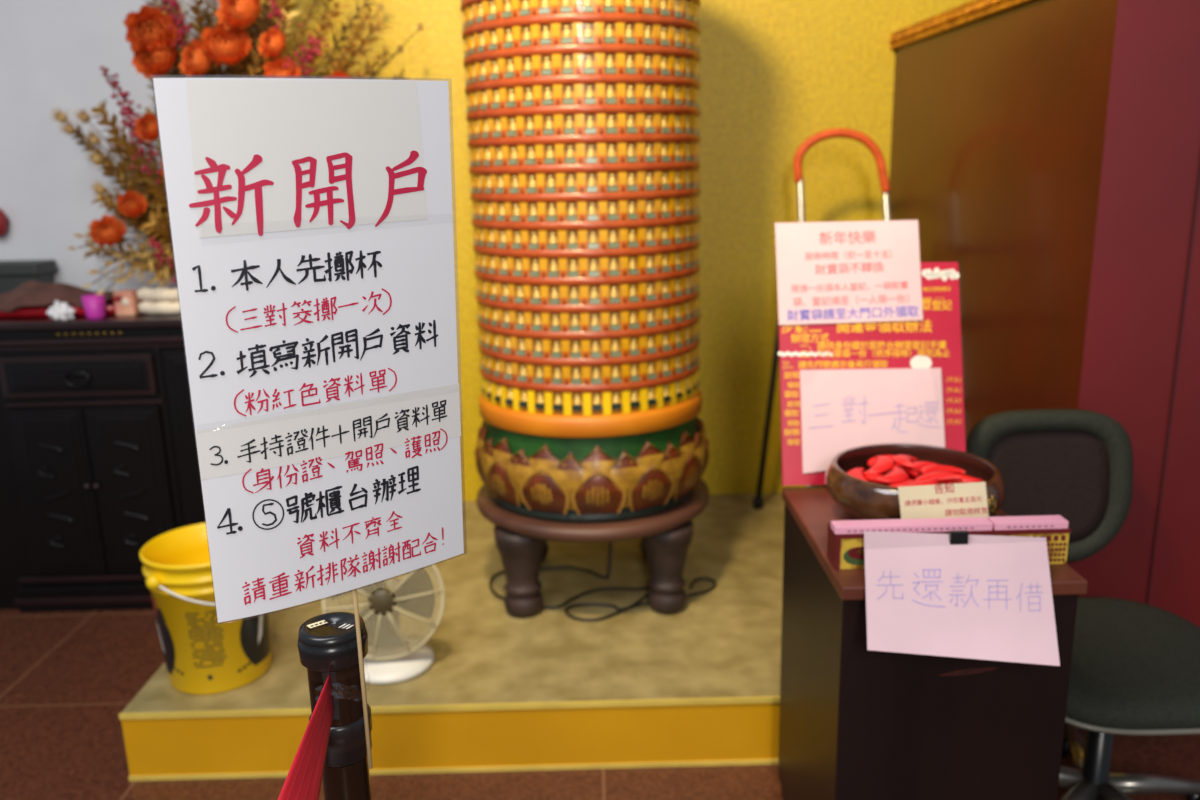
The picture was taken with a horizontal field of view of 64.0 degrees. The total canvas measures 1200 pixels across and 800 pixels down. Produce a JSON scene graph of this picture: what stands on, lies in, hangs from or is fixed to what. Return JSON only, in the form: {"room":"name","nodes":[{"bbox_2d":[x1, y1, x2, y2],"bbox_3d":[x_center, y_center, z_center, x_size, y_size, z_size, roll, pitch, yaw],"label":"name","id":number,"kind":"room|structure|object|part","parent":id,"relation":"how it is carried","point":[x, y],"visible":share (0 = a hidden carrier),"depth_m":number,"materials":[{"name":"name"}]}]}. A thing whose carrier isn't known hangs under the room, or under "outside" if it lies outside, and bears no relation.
{"room":"temple interior","nodes":[
{"label":"temple interior","id":0,"kind":"room"},
{"bbox_2d":[0,0,971,500],"bbox_3d":[-0.547,-1.065,3.600,7.000,3.400,0.130,-1,14,0],"label":"wall","id":1,"kind":"structure","parent":0,"point":[774,75],"depth_m":3.58,"materials":[{"name":"paint"}]},
{"bbox_2d":[0,209,9,236],"bbox_3d":[-2.244,-0.663,3.576,0.072,0.112,0.066,-1,14,0],"label":"wall ornament","id":2,"kind":"object","parent":1,"relation":"attached to","point":[4,220],"visible":1,"depth_m":3.57,"materials":[{"name":"red wood"}]},
{"bbox_2d":[0,609,1199,799],"bbox_3d":[0.026,1.330,1.093,8.000,0.100,8.500,-1,14,0],"label":"floor","id":3,"kind":"structure","parent":0,"point":[67,679],"depth_m":2.52,"materials":[{"name":"tile"}]},
{"bbox_2d":[0,301,205,612],"bbox_3d":[-1.884,0.194,3.533,1.265,1.045,0.500,-1,14,0],"label":"base cabinet","id":4,"kind":"object","parent":3,"relation":"on","point":[99,461],"visible":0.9,"depth_m":3.30,"materials":[{"name":"brown wood"}]},
{"bbox_3d":[-1.885,0.324,3.334,0.255,0.605,0.037,-1,14,0],"label":"door","id":5,"kind":"part","parent":4,"relation":"part of","materials":[{"name":"brown wood"}]},
{"bbox_3d":[-1.756,-0.072,3.228,0.090,0.062,0.018,-1,14,0],"label":"handle","id":6,"kind":"part","parent":4,"relation":"part of","materials":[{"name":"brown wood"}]},
{"bbox_3d":[-1.764,-0.081,3.242,0.515,0.140,0.028,-1,14,0],"label":"drawer","id":7,"kind":"part","parent":4,"relation":"part of","materials":[{"name":"brown wood"}]},
{"bbox_3d":[-1.772,0.298,3.315,0.021,0.022,0.022,-1,14,0],"label":"knob","id":8,"kind":"part","parent":4,"relation":"part of","materials":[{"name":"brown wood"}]},
{"bbox_2d":[0,301,183,345],"bbox_3d":[-1.690,-0.280,3.421,0.855,0.080,0.500,-1,14,0],"label":"countertop","id":9,"kind":"structure","parent":4,"relation":"on","point":[143,327],"depth_m":3.20,"materials":[{"name":"brown wood"}]},
{"bbox_2d":[0,260,56,293],"bbox_3d":[-2.167,-0.430,3.565,0.246,0.165,0.140,-1,14,0],"label":"box","id":10,"kind":"object","parent":9,"relation":"on","point":[14,273],"visible":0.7,"depth_m":3.51,"materials":[{"name":"grey"}]},
{"bbox_2d":[46,300,74,320],"bbox_3d":[-1.798,-0.301,3.203,0.097,0.067,0.068,-1,14,0],"label":"tissue","id":11,"kind":"object","parent":9,"relation":"on","point":[59,311],"visible":1,"depth_m":3.19,"materials":[{"name":"white paper"}]},
{"bbox_2d":[0,297,144,316],"bbox_3d":[-1.888,-0.328,3.397,0.541,0.032,0.270,-1,14,0],"label":"tray","id":12,"kind":"object","parent":9,"relation":"on","point":[24,311],"visible":0.3,"depth_m":3.27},
{"bbox_2d":[0,281,114,311],"bbox_3d":[-1.934,-0.373,3.365,0.391,0.089,0.306,-1,14,0],"label":"cloth","id":13,"kind":"object","parent":12,"relation":"on","point":[30,293],"visible":0.83,"depth_m":3.31,"materials":[{"name":"brown fabric"}]},
{"bbox_2d":[81,294,105,318],"bbox_3d":[-1.704,-0.315,3.238,0.072,0.075,0.072,-1,14,0],"label":"cup","id":14,"kind":"object","parent":9,"relation":"on","point":[94,305],"visible":0.98,"depth_m":3.21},
{"bbox_2d":[112,289,140,315],"bbox_3d":[-1.612,-0.331,3.275,0.066,0.085,0.063,-1,14,0],"label":"gift box","id":15,"kind":"object","parent":9,"relation":"on","point":[126,302],"visible":0.94,"depth_m":3.25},
{"bbox_2d":[138,301,180,314],"bbox_3d":[-1.475,-0.315,3.272,0.204,0.050,0.070,-1,14,0],"label":"roll","id":16,"kind":"object","parent":9,"relation":"on","point":[160,307],"visible":0.72,"depth_m":3.26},
{"bbox_2d":[136,287,179,301],"bbox_3d":[-1.476,-0.359,3.261,0.204,0.050,0.070,-1,14,0],"label":"roll","id":17,"kind":"object","parent":16,"relation":"on","point":[147,294],"visible":0.77,"depth_m":3.25,"materials":[{"name":"beige paper"}]},
{"bbox_2d":[48,0,424,295],"bbox_3d":[-1.226,-0.944,3.247,1.282,1.271,0.501,-1,14,0],"label":"flower arrangement","id":18,"kind":"object","parent":9,"relation":"on","point":[154,34],"visible":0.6,"depth_m":3.12,"materials":[{"name":"orange plant"}]},
{"bbox_3d":[-1.672,0.217,3.323,0.805,0.830,0.024,-1,14,0],"label":"rail","id":19,"kind":"part","parent":4,"relation":"part of","materials":[{"name":"brown wood"}]},
{"bbox_3d":[-1.738,0.297,3.315,0.021,0.022,0.022,-1,14,0],"label":"knob","id":20,"kind":"part","parent":4,"relation":"part of","materials":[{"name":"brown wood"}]},
{"bbox_3d":[-1.625,0.318,3.336,0.255,0.605,0.037,-1,14,0],"label":"door","id":21,"kind":"part","parent":4,"relation":"part of","materials":[{"name":"brown wood"}]},
{"bbox_3d":[-1.372,0.218,3.319,0.185,0.795,0.028,-1,14,0],"label":"panel","id":22,"kind":"part","parent":4,"relation":"part of","materials":[{"name":"brown wood"}]},
{"bbox_2d":[278,612,371,799],"bbox_3d":[-0.321,0.794,1.094,0.330,0.956,0.770,-1,14,0],"label":"post","id":23,"kind":"object","parent":3,"relation":"on","point":[332,749],"visible":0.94,"depth_m":1.18,"materials":[{"name":"black plastic"}]},
{"bbox_2d":[153,78,463,768],"bbox_3d":[-0.294,0.059,1.092,0.310,0.815,0.052,-11,17,-35],"label":"paper sign","id":24,"kind":"object","parent":23,"relation":"attached to","point":[311,219],"visible":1,"depth_m":1.03,"materials":[{"name":"white paper"}]},
{"bbox_2d":[119,493,784,780],"bbox_3d":[-0.040,0.673,3.194,2.355,0.190,1.546,-1,14,0],"label":"platform","id":25,"kind":"object","parent":3,"relation":"on","point":[698,684],"visible":0.5,"depth_m":2.52,"materials":[{"name":"stone"}]},
{"bbox_2d":[139,523,271,694],"bbox_3d":[-1.028,0.556,2.574,0.336,0.374,0.330,-1,14,0],"label":"plastic bucket","id":26,"kind":"object","parent":25,"relation":"on","point":[203,655],"visible":0.71,"depth_m":2.48,"materials":[{"name":"yellow plastic"}]},
{"bbox_3d":[-0.960,0.469,2.512,0.181,0.086,0.331,6,15,27],"label":"handle","id":27,"kind":"part","parent":26,"relation":"part of","materials":[{"name":"white plastic"}]},
{"bbox_2d":[151,596,270,679],"bbox_3d":[-1.022,0.606,2.514,0.288,0.215,0.141,-4,14,-10],"label":"print","id":28,"kind":"object","parent":26,"relation":"attached to","point":[195,646],"depth_m":2.47,"materials":[{"name":"black paint"}]},
{"bbox_2d":[321,564,444,683],"bbox_3d":[-0.589,0.551,2.583,0.270,0.361,0.238,-13,18,-40],"label":"electric fan","id":29,"kind":"object","parent":25,"relation":"on","point":[391,658],"visible":0.68,"depth_m":2.56,"materials":[{"name":"white plastic"}]},
{"bbox_3d":[-0.646,0.466,2.559,0.143,0.121,0.048,-5,14,-13],"label":"blade","id":30,"kind":"part","parent":29,"relation":"part of","materials":[{"name":"grey plastic"}]},
{"bbox_3d":[-0.602,0.604,2.577,0.180,0.122,0.042,-1,14,0],"label":"blade","id":31,"kind":"part","parent":29,"relation":"part of","materials":[{"name":"grey plastic"}]},
{"bbox_2d":[329,565,440,653],"bbox_3d":[-0.579,0.531,2.579,0.309,0.302,0.091,-1,14,0],"label":"grille","id":32,"kind":"object","parent":29,"relation":"attached to","point":[416,593],"depth_m":2.56,"materials":[{"name":"plastic"}]},
{"bbox_3d":[-0.505,0.505,2.580,0.119,0.179,0.022,-3,14,-9],"label":"blade","id":33,"kind":"part","parent":29,"relation":"part of","materials":[{"name":"grey plastic"}]},
{"bbox_2d":[476,478,709,617],"bbox_3d":[-0.019,0.434,3.088,0.740,0.325,0.740,-1,14,0],"label":"pedestal stand","id":34,"kind":"object","parent":25,"relation":"on","point":[521,543],"visible":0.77,"depth_m":2.83,"materials":[{"name":"brown wood"}]},
{"bbox_3d":[-0.234,0.513,2.894,0.160,0.273,0.160,-1,14,0],"label":"leg","id":35,"kind":"part","parent":34,"relation":"part of","materials":[{"name":"brown wood"}]},
{"bbox_3d":[-0.239,0.416,3.292,0.160,0.273,0.160,-1,14,0],"label":"leg","id":36,"kind":"part","parent":34,"relation":"part of","materials":[{"name":"brown wood"}]},
{"bbox_2d":[460,0,708,522],"bbox_3d":[-0.044,-0.671,2.821,0.730,1.950,0.734,-1,14,0],"label":"tower","id":37,"kind":"object","parent":34,"relation":"on","point":[582,117],"visible":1,"depth_m":2.60,"materials":[{"name":"gold metal"}]},
{"bbox_3d":[-0.022,0.302,3.056,0.740,0.053,0.740,-1,14,0],"label":"seat","id":38,"kind":"part","parent":34,"relation":"part of","materials":[{"name":"brown wood"}]},
{"bbox_3d":[0.197,0.406,3.295,0.160,0.273,0.160,-1,14,0],"label":"leg","id":39,"kind":"part","parent":34,"relation":"part of","materials":[{"name":"brown wood"}]},
{"bbox_3d":[0.201,0.502,2.897,0.160,0.273,0.160,-1,14,0],"label":"leg","id":40,"kind":"part","parent":34,"relation":"part of","materials":[{"name":"brown wood"}]},
{"bbox_2d":[489,542,716,621],"bbox_3d":[0.005,0.488,3.018,0.736,0.253,0.412,-1,14,0],"label":"power cable","id":41,"kind":"object","parent":25,"relation":"on","point":[637,603],"visible":0.8,"depth_m":3.02,"materials":[{"name":"black rubber"}]},
{"bbox_2d":[753,128,890,508],"bbox_3d":[0.832,-0.212,3.342,0.490,1.423,0.577,-1,14,0],"label":"step ladder","id":42,"kind":"object","parent":25,"relation":"on","point":[858,136],"visible":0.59,"depth_m":3.31,"materials":[{"name":"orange metal"}]},
{"bbox_3d":[0.648,-0.077,3.594,0.023,1.011,0.156,-11,17,-35],"label":"leg","id":43,"kind":"part","parent":42,"relation":"part of","materials":[{"name":"metal"}]},
{"bbox_3d":[0.703,-0.120,3.282,0.025,1.247,0.404,-1,14,1],"label":"rail","id":44,"kind":"part","parent":42,"relation":"part of","materials":[{"name":"silver metal"}]},
{"bbox_3d":[1.023,-0.102,3.290,0.027,1.193,0.405,-2,14,-5],"label":"rail","id":45,"kind":"part","parent":42,"relation":"part of","materials":[{"name":"silver metal"}]},
{"bbox_2d":[778,487,1087,799],"bbox_3d":[0.638,0.637,2.014,0.428,0.786,0.536,-1,14,0],"label":"desk","id":46,"kind":"object","parent":3,"relation":"on","point":[856,722],"visible":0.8,"depth_m":1.75,"materials":[{"name":"brown wood"}]},
{"bbox_2d":[778,262,965,486],"bbox_3d":[0.621,0.083,2.224,0.425,0.792,0.176,-1,14,0],"label":"notice board","id":47,"kind":"object","parent":46,"relation":"on","point":[934,341],"visible":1,"depth_m":2.19,"materials":[{"name":"red paper"}]},
{"bbox_2d":[775,220,922,324],"bbox_3d":[0.570,-0.293,2.200,0.330,0.225,0.078,-1,14,0],"label":"paper notice","id":48,"kind":"object","parent":47,"relation":"on","point":[849,271],"visible":1,"depth_m":2.20,"materials":[{"name":"white"}]},
{"bbox_2d":[800,368,944,472],"bbox_3d":[0.618,0.041,2.168,0.330,0.230,0.077,-1,14,0],"label":"paper notice","id":49,"kind":"object","parent":47,"relation":"attached to","point":[842,409],"visible":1,"depth_m":2.17,"materials":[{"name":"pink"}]},
{"bbox_2d":[824,443,1005,519],"bbox_3d":[0.638,0.188,1.961,0.352,0.113,0.352,-1,14,0],"label":"bowl","id":50,"kind":"object","parent":46,"relation":"on","point":[860,499],"visible":0.52,"depth_m":1.92,"materials":[{"name":"wood"}]},
{"bbox_2d":[847,468,868,481],"bbox_3d":[0.526,0.158,1.957,0.053,0.017,0.092,-1,14,0],"label":"block","id":51,"kind":"object","parent":50,"relation":"in","point":[856,472],"visible":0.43,"depth_m":1.96,"materials":[{"name":"red wood"}]},
{"bbox_2d":[867,455,895,466],"bbox_3d":[0.613,0.129,2.069,0.092,0.014,0.053,-5,14,-16],"label":"block","id":52,"kind":"object","parent":50,"relation":"in","point":[872,461],"visible":0.34,"depth_m":2.06,"materials":[{"name":"red wood"}]},
{"bbox_2d":[873,467,908,482],"bbox_3d":[0.590,0.151,1.921,0.052,0.014,0.092,9,17,37],"label":"block","id":53,"kind":"object","parent":50,"relation":"in","point":[897,475],"visible":1,"depth_m":1.90,"materials":[{"name":"red wood"}]},
{"bbox_2d":[883,463,906,473],"bbox_3d":[0.636,0.146,2.056,0.092,0.016,0.053,-2,14,-1],"label":"block","id":54,"kind":"object","parent":50,"relation":"in","point":[896,464],"visible":0.09,"depth_m":2.05,"materials":[{"name":"red wood"}]},
{"bbox_2d":[892,455,917,468],"bbox_3d":[0.638,0.128,2.012,0.052,0.022,0.092,3,14,17],"label":"block","id":55,"kind":"object","parent":54,"relation":"on","point":[906,460],"visible":1,"depth_m":1.99,"materials":[{"name":"red wood"}]},
{"bbox_2d":[890,480,913,484],"bbox_3d":[0.602,0.170,1.895,0.092,0.015,0.052,-8,15,-27],"label":"block","id":56,"kind":"object","parent":50,"relation":"in","point":[907,481],"visible":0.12,"depth_m":1.90,"materials":[{"name":"red wood"}]},
{"bbox_2d":[889,478,937,487],"bbox_3d":[0.611,0.166,1.856,0.092,0.021,0.053,0,14,4],"label":"block","id":57,"kind":"object","parent":56,"relation":"on","point":[931,481],"visible":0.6,"depth_m":1.85,"materials":[{"name":"red wood"}]},
{"bbox_2d":[905,461,938,476],"bbox_3d":[0.670,0.140,2.012,0.092,0.015,0.053,-13,18,-40],"label":"block","id":58,"kind":"object","parent":50,"relation":"in","point":[920,464],"visible":0.57,"depth_m":2.00,"materials":[{"name":"red wood"}]},
{"bbox_2d":[914,472,962,481],"bbox_3d":[0.663,0.154,1.901,0.092,0.021,0.053,-1,14,0],"label":"block","id":59,"kind":"object","parent":50,"relation":"in","point":[941,476],"visible":0.7,"depth_m":1.89,"materials":[{"name":"red wood"}]},
{"bbox_2d":[920,465,964,473],"bbox_3d":[0.687,0.141,1.951,0.092,0.015,0.053,-5,14,-17],"label":"block","id":60,"kind":"object","parent":50,"relation":"in","point":[930,468],"visible":0.9,"depth_m":1.94,"materials":[{"name":"red wood"}]},
{"bbox_2d":[938,479,963,483],"bbox_3d":[0.689,0.161,1.930,0.092,0.018,0.053,8,17,35],"label":"block","id":61,"kind":"object","parent":50,"relation":"in","point":[956,480],"visible":0.14,"depth_m":1.91,"materials":[{"name":"red wood"}]},
{"label":"block","id":62,"kind":"object","parent":50,"relation":"in","visible":0},
{"bbox_2d":[906,472,922,478],"bbox_3d":[0.663,0.161,2.053,0.092,0.015,0.053,-3,14,-7],"label":"block","id":63,"kind":"object","parent":62,"relation":"on","point":[911,476],"visible":0.06,"depth_m":2.04,"materials":[{"name":"red wood"}]},
{"label":"block","id":64,"kind":"object","parent":50,"relation":"in","visible":0},
{"bbox_2d":[955,473,983,482],"bbox_3d":[0.729,0.154,1.954,0.053,0.014,0.092,-5,14,-16],"label":"block","id":65,"kind":"object","parent":64,"relation":"on","point":[966,479],"visible":0.34,"depth_m":1.92,"materials":[{"name":"red wood"}]},
{"bbox_2d":[827,523,1070,569],"bbox_3d":[0.632,0.262,1.752,0.420,0.067,0.063,-1,14,0],"label":"display box","id":66,"kind":"object","parent":46,"relation":"on","point":[844,551],"visible":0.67,"depth_m":1.72,"materials":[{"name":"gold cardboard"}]},
{"bbox_2d":[831,517,992,533],"bbox_3d":[0.561,0.227,1.731,0.282,0.014,0.034,-1,14,0],"label":"paper pad","id":67,"kind":"object","parent":66,"relation":"on","point":[964,523],"visible":1,"depth_m":1.72,"materials":[{"name":"pink paper"}]},
{"bbox_2d":[898,482,988,518],"bbox_3d":[0.633,0.199,1.767,0.173,0.095,0.007,-1,14,0],"label":"card","id":68,"kind":"object","parent":66,"relation":"on","point":[958,500],"visible":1,"depth_m":1.76,"materials":[{"name":"beige paper"}]},
{"bbox_2d":[864,530,1059,665],"bbox_3d":[0.616,0.332,1.645,0.339,0.172,0.177,0,14,4],"label":"paper notice","id":69,"kind":"object","parent":66,"relation":"attached to","point":[956,594],"visible":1,"depth_m":1.64,"materials":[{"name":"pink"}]},
{"bbox_2d":[988,515,1068,529],"bbox_3d":[0.772,0.222,1.732,0.132,0.014,0.034,-1,14,0],"label":"paper pad","id":70,"kind":"object","parent":66,"relation":"on","point":[1044,521],"visible":0.93,"depth_m":1.72,"materials":[{"name":"pink paper"}]},
{"bbox_2d":[965,409,1199,799],"bbox_3d":[1.145,0.529,2.136,0.554,0.916,0.577,-1,14,0],"label":"office chair","id":71,"kind":"object","parent":3,"relation":"on","point":[1135,670],"visible":0.68,"depth_m":2.23,"materials":[{"name":"fabric"}]},
{"bbox_3d":[1.062,0.209,2.287,0.317,0.292,0.046,-1,14,0],"label":"backrest","id":72,"kind":"part","parent":71,"relation":"part of","materials":[{"name":"black fabric"}]},
{"bbox_3d":[1.062,0.208,2.292,0.396,0.364,0.094,-1,14,0],"label":"frame","id":73,"kind":"part","parent":71,"relation":"part of","materials":[{"name":"plastic"}]},
{"bbox_3d":[1.017,0.878,2.293,0.253,0.064,0.052,8,16,33],"label":"leg","id":74,"kind":"part","parent":71,"relation":"part of","materials":[{"name":"grey metal"}]},
{"bbox_3d":[1.178,0.861,2.352,0.052,0.064,0.253,2,14,15],"label":"leg","id":75,"kind":"part","parent":71,"relation":"part of","materials":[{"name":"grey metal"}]},
{"bbox_3d":[1.025,0.918,2.127,0.253,0.064,0.052,-12,17,-37],"label":"leg","id":76,"kind":"part","parent":71,"relation":"part of","materials":[{"name":"grey metal"}]},
{"bbox_3d":[1.191,0.925,2.082,0.052,0.064,0.253,-6,14,-20],"label":"leg","id":77,"kind":"part","parent":71,"relation":"part of","materials":[{"name":"grey metal"}]},
{"bbox_3d":[1.132,0.568,2.126,0.510,0.070,0.500,-1,14,0],"label":"seat","id":78,"kind":"part","parent":71,"relation":"part of","materials":[{"name":"fabric"}]},
{"bbox_3d":[1.285,0.891,2.217,0.254,0.064,0.052,-1,14,0],"label":"leg","id":79,"kind":"part","parent":71,"relation":"part of","materials":[{"name":"grey metal"}]},
{"bbox_2d":[889,0,1199,735],"bbox_3d":[2.046,-0.218,3.048,1.863,1.900,1.458,-1,14,0],"label":"wall","id":80,"kind":"structure","parent":0,"point":[1047,150],"depth_m":2.42,"materials":[{"name":"paint"}]},
{"bbox_2d":[890,0,1032,48],"bbox_3d":[1.129,-1.147,2.817,0.077,0.055,1.453,-2,14,-2],"label":"trim","id":81,"kind":"structure","parent":80,"relation":"attached to","point":[973,10],"depth_m":2.98,"materials":[{"name":"gold metal"}]},
{"label":"block","id":82,"kind":"object","parent":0,"visible":0},
{"bbox_2d":[864,473,890,483],"bbox_3d":[0.566,0.154,1.965,0.053,0.015,0.092,0,14,5],"label":"block","id":83,"kind":"object","parent":82,"relation":"on","point":[870,477],"visible":0.44,"depth_m":1.94,"materials":[{"name":"red wood"}]},
{"bbox_2d":[862,456,894,474],"bbox_3d":[0.582,0.135,1.985,0.052,0.022,0.092,7,16,31],"label":"block","id":84,"kind":"object","parent":83,"relation":"on","point":[883,464],"visible":1,"depth_m":1.96,"materials":[{"name":"red wood"}]}
]}

